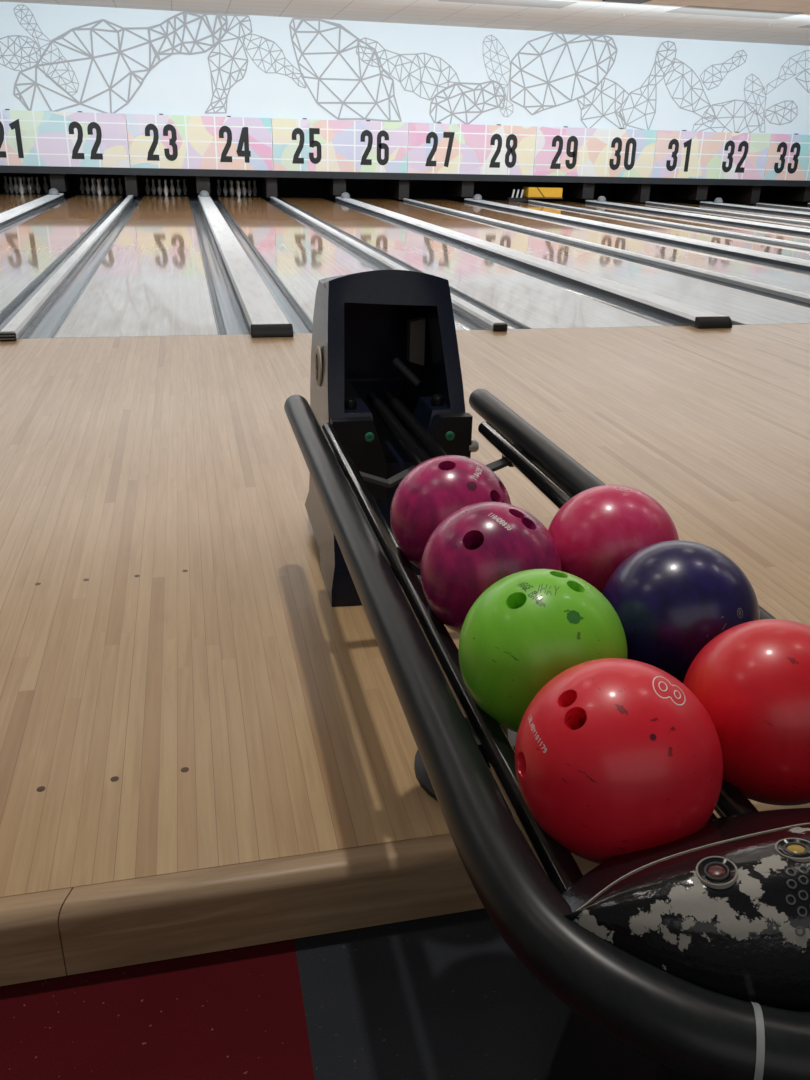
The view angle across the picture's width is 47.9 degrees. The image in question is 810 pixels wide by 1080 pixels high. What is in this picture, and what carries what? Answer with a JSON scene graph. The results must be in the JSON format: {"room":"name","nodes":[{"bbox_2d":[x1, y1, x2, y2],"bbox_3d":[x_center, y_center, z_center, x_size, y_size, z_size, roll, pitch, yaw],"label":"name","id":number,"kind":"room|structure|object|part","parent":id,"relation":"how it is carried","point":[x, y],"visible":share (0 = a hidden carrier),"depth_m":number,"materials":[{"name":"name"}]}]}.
{"room":"games hall","nodes":[
{"label":"games hall","id":0,"kind":"room"},
{"bbox_2d":[49,174,73,191],"bbox_3d":[-8.369,-8.949,22.180,0.320,0.800,1.900,-4,24,-12],"label":"wall","id":1,"kind":"structure","parent":0,"point":[61,182],"depth_m":21.45,"materials":[{"name":"grey paint"}]},
{"bbox_2d":[124,156,139,195],"bbox_3d":[-6.755,-9.025,22.550,0.260,0.880,1.900,-4,24,-12],"label":"wall","id":2,"kind":"structure","parent":0,"point":[132,184],"depth_m":21.80,"materials":[{"name":"grey paint"}]},
{"bbox_2d":[195,176,209,193],"bbox_3d":[-5.107,-9.176,22.897,0.320,0.800,1.900,-4,24,-12],"label":"wall","id":3,"kind":"structure","parent":0,"point":[202,183],"depth_m":22.12,"materials":[{"name":"grey paint"}]},
{"bbox_2d":[260,177,276,197],"bbox_3d":[-3.493,-9.252,23.267,0.260,0.880,1.900,-4,24,-12],"label":"wall","id":4,"kind":"structure","parent":0,"point":[268,185],"depth_m":22.54,"materials":[{"name":"grey paint"}]},
{"bbox_2d":[0,908,569,1079],"bbox_3d":[6.208,1.315,0.837,27.500,0.100,4.850,-4,24,-12],"label":"floor","id":5,"kind":"structure","parent":0,"point":[441,997],"depth_m":1.54,"materials":[{"name":"red carpet"}]},
{"bbox_2d":[284,270,809,1079],"bbox_3d":[0.138,0.067,1.947,0.625,1.045,2.617,-4,24,-12],"label":"ball return","id":6,"kind":"object","parent":5,"relation":"on","point":[688,957],"visible":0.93,"depth_m":0.99,"materials":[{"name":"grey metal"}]},
{"bbox_2d":[305,270,465,606],"bbox_3d":[-0.075,-0.371,2.766,0.412,0.895,0.717,-4,24,-12],"label":"hood","id":7,"kind":"object","parent":6,"relation":"attached to","point":[385,352],"depth_m":2.57,"materials":[{"name":"black plastic"}]},
{"bbox_3d":[-0.010,-0.228,2.521,0.388,0.230,0.040,-4,24,-12],"label":"plate","id":8,"kind":"part","parent":6,"relation":"part of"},
{"bbox_3d":[0.005,-0.499,2.709,0.098,0.079,0.024,15,27,29],"label":"lift arm","id":9,"kind":"part","parent":6,"relation":"part of","materials":[{"name":"grey metal"}]},
{"bbox_2d":[390,455,510,568],"bbox_3d":[0.083,-0.043,1.637,0.219,0.219,0.219,-4,24,-12],"label":"ball","id":10,"kind":"object","parent":6,"relation":"on","point":[436,488],"visible":0.56,"depth_m":1.56,"materials":[{"name":"purple plastic"}]},
{"bbox_3d":[-0.013,0.041,1.641,0.038,0.037,1.739,-4,24,-12],"label":"ball rail","id":11,"kind":"part","parent":6,"relation":"part of","materials":[{"name":"black metal"}]},
{"bbox_3d":[0.175,0.260,1.829,0.300,0.485,0.300,-4,24,-12],"label":"support post","id":12,"kind":"part","parent":6,"relation":"part of","materials":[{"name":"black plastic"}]},
{"bbox_3d":[0.190,-0.263,2.550,0.029,0.034,0.034,-4,24,-12],"label":"hinge knob","id":13,"kind":"part","parent":6,"relation":"part of","materials":[{"name":"grey metal"}]},
{"bbox_2d":[421,502,561,634],"bbox_3d":[0.134,0.050,1.425,0.219,0.219,0.219,-4,24,-12],"label":"ball","id":14,"kind":"object","parent":6,"relation":"on","point":[478,545],"visible":0.65,"depth_m":1.35,"materials":[{"name":"plastic"}]},
{"bbox_3d":[0.399,0.022,1.708,0.038,0.037,1.689,-4,24,-12],"label":"ball rail","id":15,"kind":"part","parent":6,"relation":"part of","materials":[{"name":"black metal"}]},
{"bbox_3d":[0.128,-0.034,1.823,0.038,0.037,2.059,-4,24,-12],"label":"ball rail","id":16,"kind":"part","parent":6,"relation":"part of","materials":[{"name":"black metal"}]},
{"bbox_2d":[458,569,626,732],"bbox_3d":[0.180,0.147,1.199,0.219,0.219,0.219,-4,24,-12],"label":"ball","id":17,"kind":"object","parent":6,"relation":"on","point":[528,627],"visible":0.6,"depth_m":1.12,"materials":[{"name":"green plastic"}]},
{"bbox_3d":[0.178,-0.037,1.834,0.038,0.037,2.059,-4,24,-12],"label":"ball rail","id":18,"kind":"part","parent":6,"relation":"part of","materials":[{"name":"black metal"}]},
{"bbox_2d":[548,485,678,593],"bbox_3d":[0.342,0.018,1.510,0.219,0.219,0.219,-4,24,-12],"label":"ball","id":19,"kind":"object","parent":6,"relation":"on","point":[598,528],"visible":0.48,"depth_m":1.43,"materials":[{"name":"pink plastic"}]},
{"bbox_2d":[515,658,722,863],"bbox_3d":[0.230,0.238,0.989,0.219,0.219,0.219,-4,24,-12],"label":"ball","id":20,"kind":"object","parent":6,"relation":"on","point":[614,756],"visible":0.83,"depth_m":0.91,"materials":[{"name":"red plastic"}]},
{"bbox_2d":[603,540,759,682],"bbox_3d":[0.389,0.110,1.299,0.219,0.219,0.219,-4,24,-12],"label":"ball","id":21,"kind":"object","parent":6,"relation":"on","point":[670,599],"visible":0.66,"depth_m":1.21,"materials":[{"name":"blue plastic"}]},
{"bbox_2d":[683,619,809,805],"bbox_3d":[0.444,0.205,1.093,0.219,0.219,0.219,-4,24,-12],"label":"ball","id":22,"kind":"object","parent":6,"relation":"on","point":[752,679],"visible":0.75,"depth_m":1.02,"materials":[{"name":"red plastic"}]},
{"bbox_2d":[322,178,345,194],"bbox_3d":[-1.845,-9.403,23.613,0.320,0.800,1.900,-4,24,-12],"label":"wall","id":23,"kind":"structure","parent":0,"point":[333,186],"depth_m":22.89,"materials":[{"name":"grey paint"}]},
{"bbox_2d":[384,179,408,199],"bbox_3d":[-0.231,-9.479,23.984,0.260,0.880,1.900,-4,24,-12],"label":"wall","id":24,"kind":"structure","parent":0,"point":[397,189],"depth_m":23.43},
{"bbox_2d":[0,173,803,202],"bbox_3d":[0.103,-9.876,25.070,27.500,1.090,0.100,-4,24,-12],"label":"pinsetter area","id":25,"kind":"structure","parent":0,"point":[285,186],"depth_m":24.71,"materials":[{"name":"black"}]},
{"bbox_2d":[0,324,809,985],"bbox_3d":[5.095,-0.742,5.250,27.500,0.147,5.156,-4,24,-12],"label":"floor","id":26,"kind":"structure","parent":0,"point":[201,752],"depth_m":2.56,"materials":[{"name":"brown wood"}]},
{"bbox_2d":[0,2,809,146],"bbox_3d":[0.592,-10.975,22.494,31.500,3.080,0.169,-4,24,-12],"label":"wall","id":27,"kind":"structure","parent":0,"point":[56,58],"depth_m":22.00,"materials":[{"name":"white paint"}]},
{"bbox_2d":[0,109,129,167],"bbox_3d":[-8.096,-9.211,20.918,3.336,1.178,0.134,-4,24,-12],"label":"panel","id":28,"kind":"object","parent":27,"relation":"attached to","point":[27,138],"visible":1,"depth_m":20.91,"materials":[{"name":"multicoloured plastic"}]},
{"bbox_2d":[126,114,272,170],"bbox_3d":[-4.834,-9.438,21.634,3.336,1.178,0.136,-4,24,-12],"label":"panel","id":29,"kind":"object","parent":27,"relation":"attached to","point":[154,141],"visible":1,"depth_m":21.57,"materials":[{"name":"multicoloured plastic"}]},
{"bbox_2d":[271,118,407,172],"bbox_3d":[-1.572,-9.666,22.352,3.336,1.178,0.134,-4,24,-12],"label":"panel","id":30,"kind":"object","parent":27,"relation":"attached to","point":[304,144],"visible":1,"depth_m":22.29,"materials":[{"name":"multicoloured plastic"}]},
{"bbox_2d":[407,122,536,174],"bbox_3d":[1.690,-9.893,23.069,3.336,1.178,0.134,-4,24,-12],"label":"panel","id":31,"kind":"object","parent":27,"relation":"attached to","point":[433,148],"visible":1,"depth_m":23.00,"materials":[{"name":"multicoloured plastic"}]},
{"bbox_2d":[533,126,656,177],"bbox_3d":[4.952,-10.120,23.785,3.336,1.178,0.136,-4,24,-12],"label":"panel","id":32,"kind":"object","parent":27,"relation":"attached to","point":[559,151],"visible":1,"depth_m":23.72,"materials":[{"name":"multicoloured plastic"}]},
{"bbox_2d":[652,130,770,179],"bbox_3d":[8.214,-10.347,24.501,3.336,1.178,0.136,-4,24,-12],"label":"panel","id":33,"kind":"object","parent":27,"relation":"attached to","point":[678,154],"visible":1,"depth_m":24.44,"materials":[{"name":"multicoloured plastic"}]},
{"bbox_2d":[763,134,809,180],"bbox_3d":[11.476,-10.575,25.218,3.336,1.178,0.136,-4,24,-12],"label":"panel","id":34,"kind":"object","parent":27,"relation":"attached to","point":[788,156],"visible":1,"depth_m":24.95,"materials":[{"name":"multicoloured plastic"}]},
{"bbox_2d":[0,0,809,45],"bbox_3d":[3.156,-7.985,11.777,31.500,0.160,22.800,-4,24,-12],"label":"ceiling","id":35,"kind":"structure","parent":0,"point":[787,22],"depth_m":19.76,"materials":[{"name":"paint"}]},
{"bbox_3d":[2.035,-10.704,18.117,2.600,0.008,0.950,-4,24,-12],"label":"grey panel","id":36,"kind":"part","parent":35,"relation":"part of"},
{"bbox_2d":[602,0,650,3],"bbox_3d":[4.282,-10.402,17.563,0.800,0.026,0.520,-4,24,-12],"label":"ceiling light","id":37,"kind":"object","parent":35,"relation":"in","point":[618,1],"depth_m":17.63,"materials":[{"name":"white plastic"}]},
{"bbox_3d":[6.796,-10.885,18.810,2.600,0.008,1.000,-4,24,-12],"label":"grey panel","id":38,"kind":"part","parent":35,"relation":"part of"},
{"bbox_2d":[442,180,473,196],"bbox_3d":[1.417,-9.631,24.330,0.320,0.800,1.900,-4,24,-12],"label":"wall","id":39,"kind":"structure","parent":0,"point":[450,187],"depth_m":23.77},
{"bbox_2d":[0,165,809,186],"bbox_3d":[0.585,-9.204,23.089,27.500,0.155,0.160,-4,24,-12],"label":"beam","id":40,"kind":"structure","parent":39,"relation":"attached to","point":[3,168],"depth_m":22.79,"materials":[{"name":"black metal"}]},
{"bbox_2d":[556,182,594,198],"bbox_3d":[4.679,-9.858,25.047,0.320,0.800,1.900,-4,24,-12],"label":"wall","id":41,"kind":"structure","parent":0,"point":[576,190],"depth_m":24.55,"materials":[{"name":"black"}]},
{"bbox_2d":[610,183,650,202],"bbox_3d":[6.293,-9.934,25.418,0.260,0.880,1.900,-4,24,-12],"label":"wall","id":42,"kind":"structure","parent":0,"point":[619,191],"depth_m":25.16,"materials":[{"name":"black"}]},
{"bbox_2d":[663,184,707,199],"bbox_3d":[7.941,-10.085,25.764,0.320,0.800,1.900,-4,24,-12],"label":"wall","id":43,"kind":"structure","parent":0,"point":[683,191],"depth_m":25.49,"materials":[{"name":"black"}]},
{"bbox_2d":[714,185,760,203],"bbox_3d":[9.555,-10.161,26.135,0.260,0.880,1.900,-4,24,-12],"label":"wall","id":44,"kind":"structure","parent":0,"point":[730,193],"depth_m":25.91,"materials":[{"name":"black"}]},
{"bbox_2d":[764,186,809,201],"bbox_3d":[11.203,-10.313,26.481,0.320,0.800,1.900,-4,24,-12],"label":"wall","id":45,"kind":"structure","parent":0,"point":[794,193],"depth_m":26.32,"materials":[{"name":"black"}]},
{"bbox_3d":[2.257,-5.533,16.645,27.500,0.160,20.200,-4,24,-12],"label":"floor","id":46,"kind":"structure","parent":0,"visible":0},
{"bbox_2d":[0,192,48,212],"bbox_3d":[-7.271,-4.926,14.277,1.064,0.120,19.746,-4,24,-12],"label":"lane","id":47,"kind":"object","parent":46,"relation":"on","point":[9,200],"visible":0.6,"depth_m":20.21,"materials":[{"name":"brown wood"}]},
{"bbox_2d":[4,176,8,192],"bbox_3d":[-9.777,-8.717,22.345,0.121,0.382,0.118,-4,24,-12],"label":"pin","id":48,"kind":"object","parent":47,"relation":"on","point":[6,186],"visible":0.98,"depth_m":22.32,"materials":[{"name":"white plastic"}]},
{"bbox_2d":[9,177,13,192],"bbox_3d":[-9.570,-8.625,22.141,0.121,0.382,0.118,-4,24,-12],"label":"pin","id":49,"kind":"object","parent":47,"relation":"on","point":[11,187],"visible":0.98,"depth_m":22.11,"materials":[{"name":"white plastic"}]},
{"bbox_2d":[14,177,18,193],"bbox_3d":[-9.362,-8.533,21.938,0.121,0.382,0.118,-4,24,-12],"label":"pin","id":50,"kind":"object","parent":47,"relation":"on","point":[16,188],"visible":0.99,"depth_m":21.91,"materials":[{"name":"white plastic"}]},
{"bbox_2d":[19,177,23,194],"bbox_3d":[-9.155,-8.440,21.735,0.121,0.382,0.118,-4,24,-12],"label":"pin","id":51,"kind":"object","parent":47,"relation":"on","point":[21,188],"visible":1,"depth_m":21.71,"materials":[{"name":"white plastic"}]},
{"bbox_2d":[22,177,26,193],"bbox_3d":[-9.273,-8.646,22.207,0.121,0.382,0.118,-4,24,-12],"label":"pin","id":52,"kind":"object","parent":47,"relation":"on","point":[23,178],"visible":0.9,"depth_m":22.18,"materials":[{"name":"white plastic"}]},
{"bbox_2d":[27,177,32,193],"bbox_3d":[-9.065,-8.553,22.003,0.121,0.382,0.118,-4,24,-12],"label":"pin","id":53,"kind":"object","parent":47,"relation":"on","point":[29,187],"visible":1,"depth_m":21.98,"materials":[{"name":"white plastic"}]},
{"bbox_2d":[30,176,34,192],"bbox_3d":[-9.183,-8.758,22.475,0.121,0.382,0.118,-4,24,-12],"label":"pin","id":54,"kind":"object","parent":47,"relation":"on","point":[31,177],"visible":0.89,"depth_m":22.44,"materials":[{"name":"white plastic"}]},
{"bbox_2d":[35,177,40,193],"bbox_3d":[-8.976,-8.666,22.272,0.121,0.382,0.118,-4,24,-12],"label":"pin","id":55,"kind":"object","parent":47,"relation":"on","point":[37,187],"visible":1,"depth_m":22.25,"materials":[{"name":"white plastic"}]},
{"bbox_2d":[43,177,48,192],"bbox_3d":[-8.886,-8.779,22.541,0.121,0.382,0.118,-4,24,-12],"label":"pin","id":56,"kind":"object","parent":47,"relation":"on","point":[45,186],"visible":1,"depth_m":22.52,"materials":[{"name":"white plastic"}]},
{"bbox_2d":[0,188,75,233],"bbox_3d":[-6.372,-5.023,14.299,0.703,0.341,19.734,-4,24,-12],"label":"divider","id":57,"kind":"object","parent":46,"relation":"on","point":[11,218],"visible":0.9,"depth_m":16.67,"materials":[{"name":"grey plastic"}]},
{"bbox_2d":[0,193,125,312],"bbox_3d":[-5.544,-5.046,14.656,1.064,0.120,19.746,-4,24,-12],"label":"lane","id":58,"kind":"object","parent":46,"relation":"on","point":[29,248],"visible":0.78,"depth_m":12.11,"materials":[{"name":"brown wood"}]},
{"bbox_2d":[80,177,84,193],"bbox_3d":[-8.050,-8.837,22.724,0.121,0.382,0.118,-4,24,-12],"label":"pin","id":59,"kind":"object","parent":58,"relation":"on","point":[82,188],"visible":1,"depth_m":22.70,"materials":[{"name":"white plastic"}]},
{"bbox_2d":[85,178,89,193],"bbox_3d":[-7.843,-8.745,22.521,0.121,0.382,0.118,-4,24,-12],"label":"pin","id":60,"kind":"object","parent":58,"relation":"on","point":[87,188],"visible":1,"depth_m":22.50,"materials":[{"name":"white plastic"}]},
{"bbox_2d":[91,178,95,194],"bbox_3d":[-7.635,-8.653,22.317,0.121,0.382,0.118,-4,24,-12],"label":"pin","id":61,"kind":"object","parent":58,"relation":"on","point":[93,189],"visible":1,"depth_m":22.29,"materials":[{"name":"white plastic"}]},
{"bbox_2d":[97,179,101,195],"bbox_3d":[-7.428,-8.561,22.114,0.121,0.382,0.118,-4,24,-12],"label":"pin","id":62,"kind":"object","parent":58,"relation":"on","point":[99,190],"visible":1,"depth_m":22.09,"materials":[{"name":"white plastic"}]},
{"bbox_2d":[104,178,108,194],"bbox_3d":[-7.338,-8.674,22.383,0.121,0.382,0.118,-4,24,-12],"label":"pin","id":63,"kind":"object","parent":58,"relation":"on","point":[106,189],"visible":1,"depth_m":22.36,"materials":[{"name":"white plastic"}]},
{"bbox_2d":[111,178,115,194],"bbox_3d":[-7.249,-8.787,22.651,0.121,0.382,0.118,-4,24,-12],"label":"pin","id":64,"kind":"object","parent":58,"relation":"on","point":[113,188],"visible":1,"depth_m":22.63,"materials":[{"name":"white plastic"}]},
{"bbox_2d":[118,178,122,193],"bbox_3d":[-7.159,-8.899,22.920,0.121,0.382,0.118,-4,24,-12],"label":"pin","id":65,"kind":"object","parent":58,"relation":"on","point":[120,188],"visible":1,"depth_m":22.90,"materials":[{"name":"white plastic"}]},
{"bbox_2d":[0,195,143,340],"bbox_3d":[-4.748,-5.075,14.707,0.506,0.188,19.688,-4,24,-12],"label":"divider","id":66,"kind":"object","parent":46,"relation":"on","point":[40,311],"visible":0.88,"depth_m":8.48,"materials":[{"name":"metal"}]},
{"bbox_2d":[55,193,217,337],"bbox_3d":[-4.009,-5.154,14.994,1.064,0.120,19.746,-4,24,-12],"label":"lane","id":67,"kind":"object","parent":46,"relation":"on","point":[152,281],"visible":0.86,"depth_m":8.40,"materials":[{"name":"brown wood"}]},
{"bbox_2d":[145,178,149,194],"bbox_3d":[-6.515,-8.944,23.062,0.121,0.382,0.118,-4,24,-12],"label":"pin","id":68,"kind":"object","parent":67,"relation":"on","point":[147,188],"visible":1,"depth_m":23.04,"materials":[{"name":"white plastic"}]},
{"bbox_2d":[151,179,155,194],"bbox_3d":[-6.308,-8.852,22.858,0.121,0.382,0.118,-4,24,-12],"label":"pin","id":69,"kind":"object","parent":67,"relation":"on","point":[153,188],"visible":1,"depth_m":22.84,"materials":[{"name":"white plastic"}]},
{"bbox_2d":[157,179,161,195],"bbox_3d":[-6.100,-8.760,22.655,0.121,0.382,0.118,-4,24,-12],"label":"pin","id":70,"kind":"object","parent":67,"relation":"on","point":[159,189],"visible":1,"depth_m":22.63,"materials":[{"name":"white plastic"}]},
{"bbox_2d":[163,180,168,195],"bbox_3d":[-5.893,-8.668,22.451,0.121,0.382,0.118,-4,24,-12],"label":"pin","id":71,"kind":"object","parent":67,"relation":"on","point":[165,190],"visible":1,"depth_m":22.42,"materials":[{"name":"white plastic"}]},
{"bbox_2d":[170,180,174,195],"bbox_3d":[-5.803,-8.780,22.720,0.121,0.382,0.118,-4,24,-12],"label":"pin","id":72,"kind":"object","parent":67,"relation":"on","point":[172,190],"visible":1,"depth_m":22.70,"materials":[{"name":"white plastic"}]},
{"bbox_2d":[176,179,180,195],"bbox_3d":[-5.714,-8.893,22.989,0.121,0.382,0.118,-4,24,-12],"label":"pin","id":73,"kind":"object","parent":67,"relation":"on","point":[178,189],"visible":1,"depth_m":22.96,"materials":[{"name":"white plastic"}]},
{"bbox_2d":[182,179,186,194],"bbox_3d":[-5.624,-9.006,23.257,0.121,0.382,0.118,-4,24,-12],"label":"pin","id":74,"kind":"object","parent":67,"relation":"on","point":[184,189],"visible":1,"depth_m":23.23,"materials":[{"name":"white plastic"}]},
{"bbox_2d":[189,190,312,337],"bbox_3d":[-3.110,-5.250,15.015,0.703,0.341,19.734,-4,24,-12],"label":"divider","id":75,"kind":"object","parent":46,"relation":"on","point":[247,296],"visible":0.91,"depth_m":8.63,"materials":[{"name":"grey plastic"}]},
{"bbox_2d":[215,194,464,329],"bbox_3d":[-2.282,-5.274,15.373,1.064,0.120,19.746,-4,24,-12],"label":"lane","id":76,"kind":"object","parent":46,"relation":"on","point":[299,257],"visible":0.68,"depth_m":11.56,"materials":[{"name":"brown wood"}]},
{"bbox_2d":[217,180,220,195],"bbox_3d":[-4.788,-9.065,23.441,0.121,0.382,0.118,-4,24,-12],"label":"pin","id":77,"kind":"object","parent":76,"relation":"on","point":[218,181],"visible":1,"depth_m":23.41,"materials":[{"name":"white plastic"}]},
{"bbox_2d":[223,180,227,195],"bbox_3d":[-4.581,-8.972,23.238,0.121,0.382,0.118,-4,24,-12],"label":"pin","id":78,"kind":"object","parent":76,"relation":"on","point":[225,190],"visible":1,"depth_m":23.22,"materials":[{"name":"white plastic"}]},
{"bbox_2d":[230,180,233,196],"bbox_3d":[-4.373,-8.880,23.034,0.121,0.382,0.118,-4,24,-12],"label":"pin","id":79,"kind":"object","parent":76,"relation":"on","point":[231,181],"visible":1,"depth_m":23.00,"materials":[{"name":"white plastic"}]},
{"bbox_2d":[236,181,240,196],"bbox_3d":[-4.166,-8.788,22.831,0.121,0.382,0.118,-4,24,-12],"label":"pin","id":80,"kind":"object","parent":76,"relation":"on","point":[238,191],"visible":1,"depth_m":22.80,"materials":[{"name":"white plastic"}]},
{"bbox_2d":[242,181,246,196],"bbox_3d":[-4.076,-8.901,23.100,0.121,0.382,0.118,-4,24,-12],"label":"pin","id":81,"kind":"object","parent":76,"relation":"on","point":[244,191],"visible":1,"depth_m":23.08,"materials":[{"name":"white plastic"}]},
{"bbox_2d":[247,180,251,195],"bbox_3d":[-3.987,-9.014,23.368,0.121,0.382,0.118,-4,24,-12],"label":"pin","id":82,"kind":"object","parent":76,"relation":"on","point":[249,190],"visible":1,"depth_m":23.34,"materials":[{"name":"white plastic"}]},
{"bbox_2d":[253,180,256,195],"bbox_3d":[-3.897,-9.127,23.637,0.121,0.382,0.118,-4,24,-12],"label":"pin","id":83,"kind":"object","parent":76,"relation":"on","point":[254,181],"visible":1,"depth_m":23.61,"materials":[{"name":"white plastic"}]},
{"bbox_2d":[260,197,530,330],"bbox_3d":[-1.486,-5.303,15.426,0.506,0.188,19.685,-4,24,-12],"label":"divider","id":84,"kind":"object","parent":46,"relation":"on","point":[469,313],"visible":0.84,"depth_m":10.49,"materials":[{"name":"metal"}]},
{"bbox_2d":[277,195,661,328],"bbox_3d":[-0.747,-5.381,15.711,1.064,0.120,19.746,-4,24,-12],"label":"lane","id":85,"kind":"object","parent":46,"relation":"on","point":[535,303],"visible":0.71,"depth_m":9.36,"materials":[{"name":"brown wood"}]},
{"bbox_2d":[323,192,744,328],"bbox_3d":[0.152,-5.478,15.732,0.703,0.341,19.734,-4,24,-12],"label":"divider","id":86,"kind":"object","parent":46,"relation":"on","point":[658,309],"visible":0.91,"depth_m":9.27,"materials":[{"name":"grey plastic"}]},
{"bbox_2d":[350,196,809,324],"bbox_3d":[0.980,-5.501,16.090,1.064,0.120,19.746,-4,24,-12],"label":"lane","id":87,"kind":"object","parent":46,"relation":"on","point":[743,307],"visible":0.65,"depth_m":10.02,"materials":[{"name":"brown wood"}]},
{"bbox_2d":[391,198,809,307],"bbox_3d":[1.776,-5.530,16.143,0.506,0.188,19.685,-4,24,-12],"label":"divider","id":88,"kind":"object","parent":46,"relation":"on","point":[775,292],"visible":0.55,"depth_m":11.03,"materials":[{"name":"metal"}]},
{"bbox_2d":[409,197,809,293],"bbox_3d":[2.515,-5.608,16.427,1.064,0.120,19.746,-4,24,-12],"label":"lane","id":89,"kind":"object","parent":46,"relation":"on","point":[792,280],"visible":0.56,"depth_m":12.62,"materials":[{"name":"brown wood"}]},
{"bbox_2d":[454,194,809,273],"bbox_3d":[3.414,-5.705,16.449,0.703,0.341,19.734,-4,24,-12],"label":"divider","id":90,"kind":"object","parent":46,"relation":"on","point":[754,256],"visible":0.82,"depth_m":13.83,"materials":[{"name":"grey plastic"}]},
{"bbox_2d":[459,197,809,259],"bbox_3d":[4.242,-5.728,16.807,1.064,0.120,19.746,-4,24,-12],"label":"lane","id":91,"kind":"object","parent":46,"relation":"on","point":[791,252],"visible":0.35,"depth_m":15.69,"materials":[{"name":"brown wood"}]},
{"bbox_2d":[507,187,562,201],"bbox_3d":[3.420,-9.157,24.142,1.470,0.368,0.440,-4,24,-12],"label":"machine cover","id":92,"kind":"object","parent":91,"relation":"on","point":[528,192],"visible":1,"depth_m":23.99,"materials":[{"name":"yellow paint"}]},
{"bbox_3d":[3.652,-9.101,24.225,0.990,0.030,0.440,-4,24,-12],"label":"plate","id":93,"kind":"part","parent":92,"relation":"part of","materials":[{"name":"metal"}]},
{"bbox_2d":[523,200,809,250],"bbox_3d":[5.038,-5.758,16.860,0.506,0.188,19.685,-4,24,-12],"label":"divider","id":94,"kind":"object","parent":46,"relation":"on","point":[772,241],"visible":0.44,"depth_m":16.36,"materials":[{"name":"metal"}]},
{"bbox_2d":[525,198,809,243],"bbox_3d":[5.777,-5.835,17.144,1.064,0.120,19.746,-4,24,-12],"label":"lane","id":95,"kind":"object","parent":46,"relation":"on","point":[789,237],"visible":0.26,"depth_m":18.03,"materials":[{"name":"brown wood"}]},
{"bbox_2d":[567,196,809,236],"bbox_3d":[6.676,-5.932,17.166,0.703,0.341,19.734,-4,24,-12],"label":"divider","id":96,"kind":"object","parent":46,"relation":"on","point":[601,201],"visible":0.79,"depth_m":18.70,"materials":[{"name":"grey plastic"}]},
{"bbox_2d":[571,199,809,228],"bbox_3d":[7.504,-5.956,17.524,1.064,0.120,19.746,-4,24,-12],"label":"lane","id":97,"kind":"object","parent":46,"relation":"on","point":[574,200],"visible":0.2,"depth_m":20.89,"materials":[{"name":"brown wood"}]},
{"bbox_2d":[622,200,809,220],"bbox_3d":[9.039,-6.063,17.861,1.064,0.120,19.746,-4,24,-12],"label":"lane","id":98,"kind":"object","parent":46,"relation":"on","point":[657,201],"visible":0.26,"depth_m":22.52,"materials":[{"name":"brown wood"}]},
{"bbox_2d":[645,201,809,225],"bbox_3d":[8.300,-5.985,17.576,0.506,0.188,19.685,-4,24,-12],"label":"divider","id":99,"kind":"object","parent":46,"relation":"on","point":[770,218],"visible":0.33,"depth_m":20.66,"materials":[{"name":"metal"}]},
{"bbox_2d":[677,200,809,211],"bbox_3d":[10.766,-6.183,18.241,1.064,0.120,19.746,-4,24,-12],"label":"lane","id":100,"kind":"object","parent":46,"relation":"on","point":[678,201],"visible":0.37,"depth_m":25.86,"materials":[{"name":"brown wood"}]},
{"bbox_2d":[685,198,809,217],"bbox_3d":[9.938,-6.159,17.883,0.703,0.341,19.734,-4,24,-12],"label":"divider","id":101,"kind":"object","parent":46,"relation":"on","point":[718,202],"visible":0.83,"depth_m":22.57,"materials":[{"name":"grey plastic"}]},
{"bbox_2d":[725,201,809,207],"bbox_3d":[12.301,-6.290,18.578,1.064,0.120,19.746,-4,24,-12],"label":"lane","id":102,"kind":"object","parent":46,"relation":"on","point":[725,201],"visible":0.16,"depth_m":26.03,"materials":[{"name":"brown wood"}]},
{"bbox_2d":[756,203,809,210],"bbox_3d":[11.562,-6.212,18.293,0.506,0.188,19.685,-4,24,-12],"label":"divider","id":103,"kind":"object","parent":46,"relation":"on","point":[757,204],"visible":0.31,"depth_m":24.15,"materials":[{"name":"metal"}]},
{"bbox_2d":[778,202,809,205],"bbox_3d":[14.028,-6.410,18.957,1.064,0.120,19.746,-4,24,-12],"label":"lane","id":104,"kind":"object","parent":46,"relation":"on","point":[789,203],"visible":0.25,"depth_m":27.11,"materials":[{"name":"brown wood"}]}
]}

